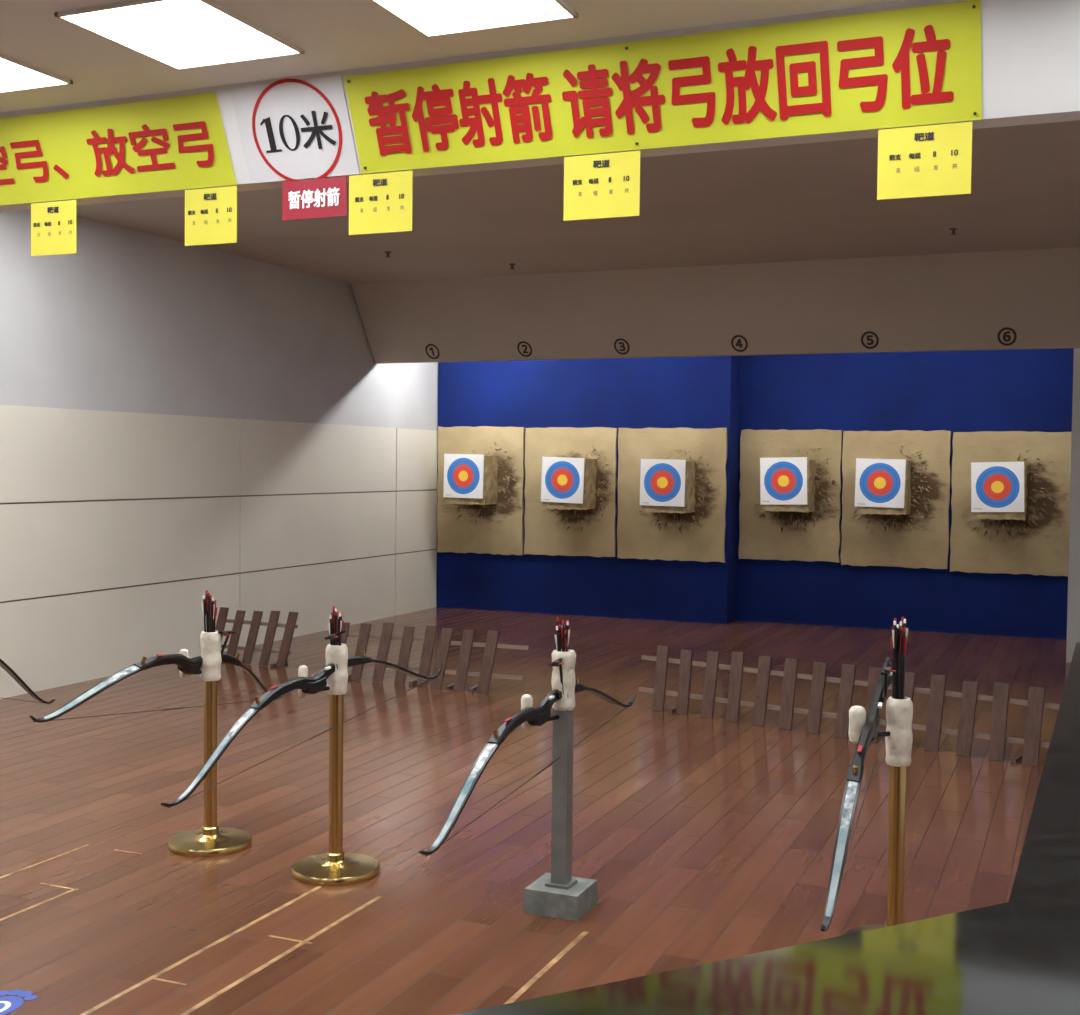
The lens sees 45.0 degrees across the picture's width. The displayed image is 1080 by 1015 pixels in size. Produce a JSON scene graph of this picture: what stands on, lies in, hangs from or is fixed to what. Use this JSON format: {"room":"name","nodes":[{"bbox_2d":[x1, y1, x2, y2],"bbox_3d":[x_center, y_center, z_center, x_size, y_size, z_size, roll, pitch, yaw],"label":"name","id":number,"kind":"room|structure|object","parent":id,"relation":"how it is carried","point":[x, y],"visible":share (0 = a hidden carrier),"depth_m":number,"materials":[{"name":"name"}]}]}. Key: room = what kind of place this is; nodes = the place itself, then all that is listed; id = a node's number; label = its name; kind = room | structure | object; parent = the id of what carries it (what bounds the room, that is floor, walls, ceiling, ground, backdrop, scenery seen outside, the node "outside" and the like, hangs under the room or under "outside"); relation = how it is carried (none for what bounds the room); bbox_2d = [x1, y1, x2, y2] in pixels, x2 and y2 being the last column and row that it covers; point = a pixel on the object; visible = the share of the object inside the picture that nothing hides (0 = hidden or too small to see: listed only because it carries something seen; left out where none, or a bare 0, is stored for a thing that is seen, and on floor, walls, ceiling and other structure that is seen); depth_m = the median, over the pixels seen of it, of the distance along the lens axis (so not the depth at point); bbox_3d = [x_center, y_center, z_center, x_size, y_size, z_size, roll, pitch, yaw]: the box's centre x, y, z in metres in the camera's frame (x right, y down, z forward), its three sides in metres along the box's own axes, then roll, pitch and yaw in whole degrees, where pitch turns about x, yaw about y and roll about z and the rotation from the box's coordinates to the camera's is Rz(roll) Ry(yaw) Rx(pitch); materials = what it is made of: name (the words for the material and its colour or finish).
{"room":"sports facility","nodes":[
{"label":"sports facility","id":0,"kind":"room"},
{"bbox_2d":[0,209,437,698],"bbox_3d":[-4.090,-0.450,7.492,0.150,3.500,15.850,1,2,23],"label":"wall","id":1,"kind":"structure","parent":0,"point":[179,422],"depth_m":10.35,"materials":[{"name":"paint"}]},
{"bbox_2d":[0,0,1079,211],"bbox_3d":[-0.994,-1.561,4.842,7.560,0.690,0.248,1,2,23],"label":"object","id":2,"kind":"structure","parent":1,"relation":"attached to","point":[1030,49],"depth_m":3.88,"materials":[{"name":"paint"}]},
{"bbox_2d":[0,92,236,204],"bbox_3d":[-2.094,-1.396,5.250,2.005,0.312,0.132,1,2,23],"label":"banner","id":3,"kind":"object","parent":2,"relation":"attached to","point":[174,143],"visible":1,"depth_m":5.06,"materials":[{"name":"fabric"}]},
{"bbox_2d":[31,200,76,255],"bbox_3d":[-1.965,-1.128,5.268,0.235,0.213,0.005,1,2,23],"label":"notice","id":4,"kind":"object","parent":3,"relation":"hanging from","point":[53,224],"visible":1,"depth_m":5.27,"materials":[{"name":"yellow paper"}]},
{"bbox_2d":[185,186,236,245],"bbox_3d":[-1.256,-1.110,4.969,0.240,0.213,0.005,1,2,23],"label":"notice","id":5,"kind":"object","parent":3,"relation":"hanging from","point":[210,213],"visible":1,"depth_m":4.97,"materials":[{"name":"yellow paper"}]},
{"bbox_2d":[230,75,359,182],"bbox_3d":[-0.894,-1.365,4.744,0.470,0.345,0.144,1,2,23],"label":"sign","id":6,"kind":"object","parent":2,"relation":"attached to","point":[290,129],"visible":1,"depth_m":4.74,"materials":[{"name":"white paper"}]},
{"bbox_2d":[282,176,346,220],"bbox_3d":[-0.830,-1.133,4.788,0.275,0.142,0.007,1,2,23],"label":"sign","id":7,"kind":"object","parent":6,"relation":"hanging from","point":[323,197],"visible":1,"depth_m":4.79,"materials":[{"name":"plastic"}]},
{"bbox_2d":[344,0,981,173],"bbox_3d":[0.314,-1.335,4.237,2.128,0.312,0.132,1,2,23],"label":"banner","id":8,"kind":"object","parent":2,"relation":"attached to","point":[921,65],"visible":1,"depth_m":4.17,"materials":[{"name":"fabric"}]},
{"bbox_2d":[349,170,412,234],"bbox_3d":[-0.574,-1.093,4.682,0.260,0.213,0.005,1,2,23],"label":"notice","id":9,"kind":"object","parent":8,"relation":"hanging from","point":[379,202],"visible":1,"depth_m":4.68,"materials":[{"name":"yellow paper"}]},
{"bbox_2d":[563,151,639,220],"bbox_3d":[0.205,-1.073,4.354,0.270,0.213,0.005,1,2,23],"label":"notice","id":10,"kind":"object","parent":8,"relation":"hanging from","point":[596,186],"visible":1,"depth_m":4.35,"materials":[{"name":"yellow paper"}]},
{"bbox_2d":[877,122,971,199],"bbox_3d":[1.163,-1.049,3.951,0.275,0.213,0.005,1,2,23],"label":"notice","id":11,"kind":"object","parent":8,"relation":"hanging from","point":[930,160],"visible":1,"depth_m":3.95,"materials":[{"name":"yellow paper"}]},
{"bbox_2d":[351,247,1079,363],"bbox_3d":[1.761,-1.720,11.379,7.560,0.738,0.577,1,2,23],"label":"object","id":12,"kind":"structure","parent":1,"relation":"attached to","point":[952,301],"depth_m":11.34,"materials":[{"name":"paint"}]},
{"bbox_2d":[425,344,439,358],"bbox_3d":[-1.047,-1.520,12.711,0.149,0.141,0.094,1,2,23],"label":"lane number","id":13,"kind":"object","parent":12,"relation":"attached to","point":[428,345],"visible":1,"depth_m":12.71,"materials":[{"name":"brown paint"}]},
{"bbox_2d":[517,341,531,356],"bbox_3d":[-0.144,-1.497,12.332,0.149,0.141,0.094,1,2,23],"label":"lane number","id":14,"kind":"object","parent":12,"relation":"attached to","point":[521,342],"visible":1,"depth_m":12.33,"materials":[{"name":"brown paint"}]},
{"bbox_2d":[614,338,629,354],"bbox_3d":[0.750,-1.475,11.955,0.149,0.141,0.094,1,2,23],"label":"number","id":15,"kind":"object","parent":12,"relation":"attached to","point":[619,339],"visible":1,"depth_m":11.95,"materials":[{"name":"brown paint"}]},
{"bbox_2d":[731,335,747,351],"bbox_3d":[1.763,-1.449,11.529,0.149,0.141,0.094,1,2,23],"label":"number","id":16,"kind":"object","parent":12,"relation":"attached to","point":[738,343],"visible":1,"depth_m":11.53,"materials":[{"name":"brown paint"}]},
{"bbox_2d":[861,331,878,348],"bbox_3d":[2.804,-1.423,11.091,0.149,0.141,0.094,1,2,23],"label":"number","id":17,"kind":"object","parent":12,"relation":"attached to","point":[867,332],"visible":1,"depth_m":11.09,"materials":[{"name":"brown paint"}]},
{"bbox_2d":[997,327,1016,345],"bbox_3d":[3.818,-1.397,10.664,0.149,0.141,0.094,1,2,23],"label":"number","id":18,"kind":"object","parent":12,"relation":"attached to","point":[1005,328],"visible":1,"depth_m":10.66,"materials":[{"name":"brown paint"}]},
{"bbox_2d":[0,0,909,112],"bbox_3d":[-2.320,-1.514,1.694,7.760,0.120,6.600,1,2,23],"label":"ceiling","id":19,"kind":"structure","parent":0,"point":[334,35],"depth_m":4.21,"materials":[{"name":"paint"}]},
{"bbox_2d":[0,53,72,93],"bbox_3d":[-2.053,-1.542,4.571,0.520,0.011,0.590,1,2,23],"label":"ceiling light panel","id":20,"kind":"object","parent":19,"relation":"in","point":[15,75],"depth_m":4.68,"materials":[{"name":"white plastic"}]},
{"bbox_2d":[55,0,304,69],"bbox_3d":[-1.140,-1.519,4.187,0.520,0.011,0.590,1,2,23],"label":"ceiling light panel","id":21,"kind":"object","parent":19,"relation":"in","point":[176,34],"depth_m":4.16,"materials":[{"name":"white plastic"}]},
{"bbox_2d":[369,0,577,37],"bbox_3d":[-0.237,-1.497,3.807,0.520,0.011,0.590,1,2,23],"label":"ceiling light panel","id":22,"kind":"object","parent":19,"relation":"in","point":[430,18],"depth_m":3.96,"materials":[{"name":"white plastic"}]},
{"bbox_2d":[0,607,1070,1014],"bbox_3d":[-0.567,1.440,6.035,7.860,0.100,16.000,1,2,23],"label":"floor","id":23,"kind":"structure","parent":0,"point":[703,840],"depth_m":5.84,"materials":[{"name":"laminate"}]},
{"bbox_2d":[0,989,37,1014],"bbox_3d":[-1.579,1.452,3.816,0.143,0.003,0.215,1,2,23],"label":"floor sticker","id":24,"kind":"object","parent":23,"relation":"on","point":[8,1004],"visible":1,"depth_m":3.85,"materials":[{"name":"blue plastic"}]},
{"bbox_2d":[168,631,251,856],"bbox_3d":[-1.365,0.957,5.402,0.340,0.890,0.340,1,2,23],"label":"post","id":25,"kind":"object","parent":23,"relation":"on","point":[211,840],"visible":0.95,"depth_m":5.37,"materials":[{"name":"gold metal"}]},
{"bbox_2d":[29,630,284,722],"bbox_3d":[-1.426,0.710,5.298,0.202,0.403,1.614,1,2,23],"label":"bow","id":26,"kind":"object","parent":25,"relation":"attached to","point":[186,665],"visible":0.88,"depth_m":5.07,"materials":[{"name":"black metal"}]},
{"bbox_2d":[201,590,216,631],"bbox_3d":[-1.364,0.455,5.385,0.056,0.225,0.073,1,2,7],"label":"bundle","id":27,"kind":"object","parent":25,"relation":"on","point":[209,608],"visible":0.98,"depth_m":5.37,"materials":[{"name":"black plastic"}]},
{"bbox_2d":[215,607,298,667],"bbox_3d":[-2.220,1.010,10.271,0.858,0.432,0.188,2,2,28],"label":"picket fence","id":28,"kind":"object","parent":23,"relation":"on","point":[290,625],"visible":0.74,"depth_m":10.19,"materials":[{"name":"brown wood"}]},
{"bbox_2d":[0,845,588,1014],"bbox_3d":[-1.190,1.447,4.132,2.251,0.001,1.810,1,2,23],"label":"tape","id":29,"kind":"object","parent":23,"relation":"on","point":[575,941],"visible":1,"depth_m":4.25,"materials":[{"name":"beige plastic"}]},
{"bbox_2d":[291,643,379,885],"bbox_3d":[-0.791,0.975,5.063,0.340,0.890,0.340,1,2,23],"label":"post","id":30,"kind":"object","parent":23,"relation":"on","point":[336,867],"visible":0.96,"depth_m":5.04,"materials":[{"name":"gold metal"}]},
{"bbox_2d":[161,630,440,807],"bbox_3d":[-0.830,0.723,4.938,0.076,0.488,1.608,2,2,30],"label":"bow","id":31,"kind":"object","parent":30,"relation":"attached to","point":[314,684],"visible":1,"depth_m":4.75,"materials":[{"name":"black metal"}]},
{"bbox_2d":[328,606,343,644],"bbox_3d":[-0.789,0.483,5.046,0.056,0.204,0.073,1,2,3],"label":"bundle","id":32,"kind":"object","parent":30,"relation":"in","point":[336,623],"visible":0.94,"depth_m":5.03,"materials":[{"name":"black plastic"}]},
{"bbox_2d":[341,622,436,685],"bbox_3d":[-1.131,1.048,9.515,0.880,0.432,0.188,1,2,21],"label":"picket fence","id":33,"kind":"object","parent":23,"relation":"on","point":[364,634],"visible":0.76,"depth_m":9.43,"materials":[{"name":"brown wood"}]},
{"bbox_2d":[430,628,529,692],"bbox_3d":[-0.402,1.069,9.157,0.726,0.429,0.197,1,2,23],"label":"picket fence","id":34,"kind":"object","parent":23,"relation":"on","point":[466,644],"visible":1,"depth_m":9.13,"materials":[{"name":"brown wood"}]},
{"bbox_2d":[521,649,597,920],"bbox_3d":[0.062,0.979,4.641,0.210,0.930,0.306,1,2,23],"label":"post","id":35,"kind":"object","parent":23,"relation":"on","point":[556,894],"visible":0.83,"depth_m":4.65,"materials":[{"name":"metal"}]},
{"bbox_2d":[419,658,634,856],"bbox_3d":[0.018,0.773,4.537,0.083,0.479,1.610,2,2,26],"label":"bow","id":36,"kind":"object","parent":35,"relation":"attached to","point":[538,716],"visible":0.97,"depth_m":4.27,"materials":[{"name":"black metal"}]},
{"bbox_2d":[554,617,570,651],"bbox_3d":[0.081,0.481,4.669,0.056,0.173,0.072,1,2,5],"label":"bundle","id":37,"kind":"object","parent":35,"relation":"in","point":[562,636],"visible":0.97,"depth_m":4.65,"materials":[{"name":"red plastic"}]},
{"bbox_2d":[453,642,1079,1014],"bbox_3d":[0.682,0.895,0.971,1.345,1.360,1.630,1,2,23],"label":"countertop","id":38,"kind":"structure","parent":23,"relation":"on","point":[1020,955],"depth_m":0.62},
{"bbox_2d":[638,645,1059,765],"bbox_3d":[1.756,1.137,7.814,2.697,0.432,0.188,2,2,38],"label":"picket fence","id":39,"kind":"object","parent":23,"relation":"on","point":[1035,703],"visible":0.89,"depth_m":7.71,"materials":[{"name":"brown wood"}]},
{"bbox_2d":[844,696,912,934],"bbox_3d":[1.180,1.047,4.310,0.340,0.840,0.340,1,2,23],"label":"post","id":40,"kind":"object","parent":23,"relation":"on","point":[898,735],"visible":0.58,"depth_m":4.28,"materials":[{"name":"gold metal"}]},
{"bbox_2d":[821,657,906,931],"bbox_3d":[1.111,0.826,4.267,0.099,0.663,1.527,1,2,23],"label":"bow","id":41,"kind":"object","parent":40,"relation":"attached to","point":[869,732],"visible":0.85,"depth_m":3.92,"materials":[{"name":"black metal"}]},
{"bbox_2d":[890,617,907,698],"bbox_3d":[1.181,0.522,4.298,0.059,0.321,0.072,1,2,23],"label":"bundle","id":42,"kind":"object","parent":40,"relation":"on","point":[899,637],"visible":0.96,"depth_m":4.28,"materials":[{"name":"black plastic"}]},
{"bbox_3d":[-2.690,0.924,5.938,0.340,0.890,0.340,1,2,23],"label":"post","id":43,"kind":"object","parent":23,"relation":"on","visible":0},
{"bbox_2d":[0,659,54,703],"bbox_3d":[-2.711,0.739,5.777,0.082,0.521,1.572,1,2,23],"label":"bow","id":44,"kind":"object","parent":43,"relation":"attached to","point":[3,664],"visible":1,"depth_m":6.30,"materials":[{"name":"black metal"}]},
{"bbox_2d":[77,120,1079,283],"bbox_3d":[0.769,-2.069,9.000,7.760,0.120,9.290,1,2,23],"label":"ceiling","id":45,"kind":"structure","parent":0,"point":[818,200],"depth_m":9.10,"materials":[{"name":"paint"}]},
{"bbox_2d":[949,228,957,234],"bbox_3d":[2.958,-1.974,9.334,0.060,0.043,0.060,1,2,23],"label":"sprinkler","id":46,"kind":"object","parent":45,"relation":"attached to","point":[953,229],"depth_m":9.32,"materials":[{"name":"black metal"}]},
{"bbox_2d":[436,348,1073,639],"bbox_3d":[2.457,-0.544,13.102,7.560,3.450,0.505,1,2,23],"label":"wall","id":47,"kind":"structure","parent":0,"point":[1028,390],"depth_m":13.17,"materials":[{"name":"blue fabric"}]},
{"bbox_2d":[437,426,524,554],"bbox_3d":[-0.647,-0.188,14.128,1.033,1.382,0.034,1,2,23],"label":"backboard","id":48,"kind":"object","parent":47,"relation":"attached to","point":[503,534],"visible":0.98,"depth_m":14.08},
{"bbox_2d":[442,442,515,525],"bbox_3d":[-0.707,-0.249,13.953,0.904,0.915,0.318,1,2,23],"label":"block","id":49,"kind":"object","parent":48,"relation":"attached to","point":[490,485],"visible":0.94,"depth_m":13.88,"materials":[{"name":"brown wood"}]},
{"bbox_2d":[443,454,483,498],"bbox_3d":[-0.812,-0.333,13.806,0.470,0.470,0.012,1,2,23],"label":"target face","id":50,"kind":"object","parent":49,"relation":"attached to","point":[463,473],"visible":1,"depth_m":13.80,"materials":[{"name":"white"}]},
{"bbox_2d":[524,427,617,556],"bbox_3d":[0.316,-0.166,13.723,1.031,1.358,0.034,1,2,23],"label":"backboard","id":51,"kind":"object","parent":47,"relation":"attached to","point":[542,536],"visible":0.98,"depth_m":13.70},
{"bbox_2d":[543,444,614,531],"bbox_3d":[0.358,-0.185,13.505,0.819,0.941,0.318,1,2,23],"label":"block","id":52,"kind":"object","parent":51,"relation":"attached to","point":[590,469],"visible":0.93,"depth_m":13.45,"materials":[{"name":"brown wood"}]},
{"bbox_2d":[541,457,584,503],"bbox_3d":[0.229,-0.282,13.369,0.476,0.476,0.012,1,2,23],"label":"target face","id":53,"kind":"object","parent":52,"relation":"attached to","point":[562,481],"visible":1,"depth_m":13.37,"materials":[{"name":"multicoloured paper"}]},
{"bbox_2d":[617,428,726,562],"bbox_3d":[1.336,-0.135,13.293,1.148,1.357,0.034,1,2,23],"label":"backboard","id":54,"kind":"object","parent":47,"relation":"attached to","point":[637,538],"visible":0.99,"depth_m":13.26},
{"bbox_2d":[639,447,715,533],"bbox_3d":[1.339,-0.157,13.093,0.828,0.903,0.318,1,2,23],"label":"block","id":55,"kind":"object","parent":54,"relation":"attached to","point":[689,506],"visible":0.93,"depth_m":13.04,"materials":[{"name":"brown wood"}]},
{"bbox_2d":[640,459,685,506],"bbox_3d":[1.215,-0.247,12.954,0.470,0.470,0.012,1,2,23],"label":"target face","id":56,"kind":"object","parent":55,"relation":"attached to","point":[662,481],"visible":1,"depth_m":12.95,"materials":[{"name":"multicoloured paper"}]},
{"bbox_2d":[739,429,841,562],"bbox_3d":[2.524,-0.126,13.189,1.027,1.333,0.034,1,2,23],"label":"backboard","id":57,"kind":"object","parent":47,"relation":"attached to","point":[759,539],"visible":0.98,"depth_m":13.16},
{"bbox_2d":[752,447,836,533],"bbox_3d":[2.506,-0.164,12.997,0.854,0.885,0.318,1,2,23],"label":"block","id":58,"kind":"object","parent":57,"relation":"attached to","point":[811,467],"visible":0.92,"depth_m":12.95,"materials":[{"name":"brown wood"}]},
{"bbox_2d":[760,457,806,504],"bbox_3d":[2.398,-0.261,12.851,0.475,0.475,0.012,1,2,23],"label":"target face","id":59,"kind":"object","parent":58,"relation":"attached to","point":[783,480],"visible":1,"depth_m":12.85,"materials":[{"name":"multicoloured paper"}]},
{"bbox_2d":[840,430,950,568],"bbox_3d":[3.479,-0.085,12.787,1.033,1.347,0.034,1,2,23],"label":"backboard","id":60,"kind":"object","parent":47,"relation":"attached to","point":[926,545],"visible":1,"depth_m":12.74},
{"bbox_2d":[851,446,930,535],"bbox_3d":[3.364,-0.154,12.635,0.812,0.889,0.318,1,2,23],"label":"block","id":61,"kind":"object","parent":60,"relation":"attached to","point":[906,510],"visible":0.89,"depth_m":12.59,"materials":[{"name":"brown wood"}]},
{"bbox_2d":[855,458,905,507],"bbox_3d":[3.255,-0.234,12.491,0.472,0.472,0.012,1,2,23],"label":"target face","id":62,"kind":"object","parent":61,"relation":"attached to","point":[878,482],"visible":1,"depth_m":12.49,"materials":[{"name":"multicoloured paper"}]},
{"bbox_2d":[950,431,1071,576],"bbox_3d":[4.460,-0.045,12.375,1.073,1.359,0.034,1,2,23],"label":"backboard","id":63,"kind":"object","parent":47,"relation":"attached to","point":[1043,549],"visible":0.84,"depth_m":12.33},
{"bbox_2d":[959,446,1053,541],"bbox_3d":[4.356,-0.117,12.218,0.843,0.929,0.318,1,2,23],"label":"block","id":64,"kind":"object","parent":63,"relation":"attached to","point":[1018,516],"visible":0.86,"depth_m":12.21,"materials":[{"name":"brown wood"}]},
{"bbox_2d":[971,462,1023,511],"bbox_3d":[4.236,-0.190,12.079,0.476,0.476,0.012,1,2,23],"label":"target face","id":65,"kind":"object","parent":64,"relation":"attached to","point":[995,486],"visible":1,"depth_m":12.08,"materials":[{"name":"multicoloured paper"}]},
{"bbox_2d":[1066,348,1079,662],"bbox_3d":[5.177,-0.376,11.241,1.095,3.300,1.550,1,2,23],"label":"wall partition","id":66,"kind":"structure","parent":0,"point":[1073,607],"depth_m":10.74,"materials":[{"name":"paint"}]}
]}

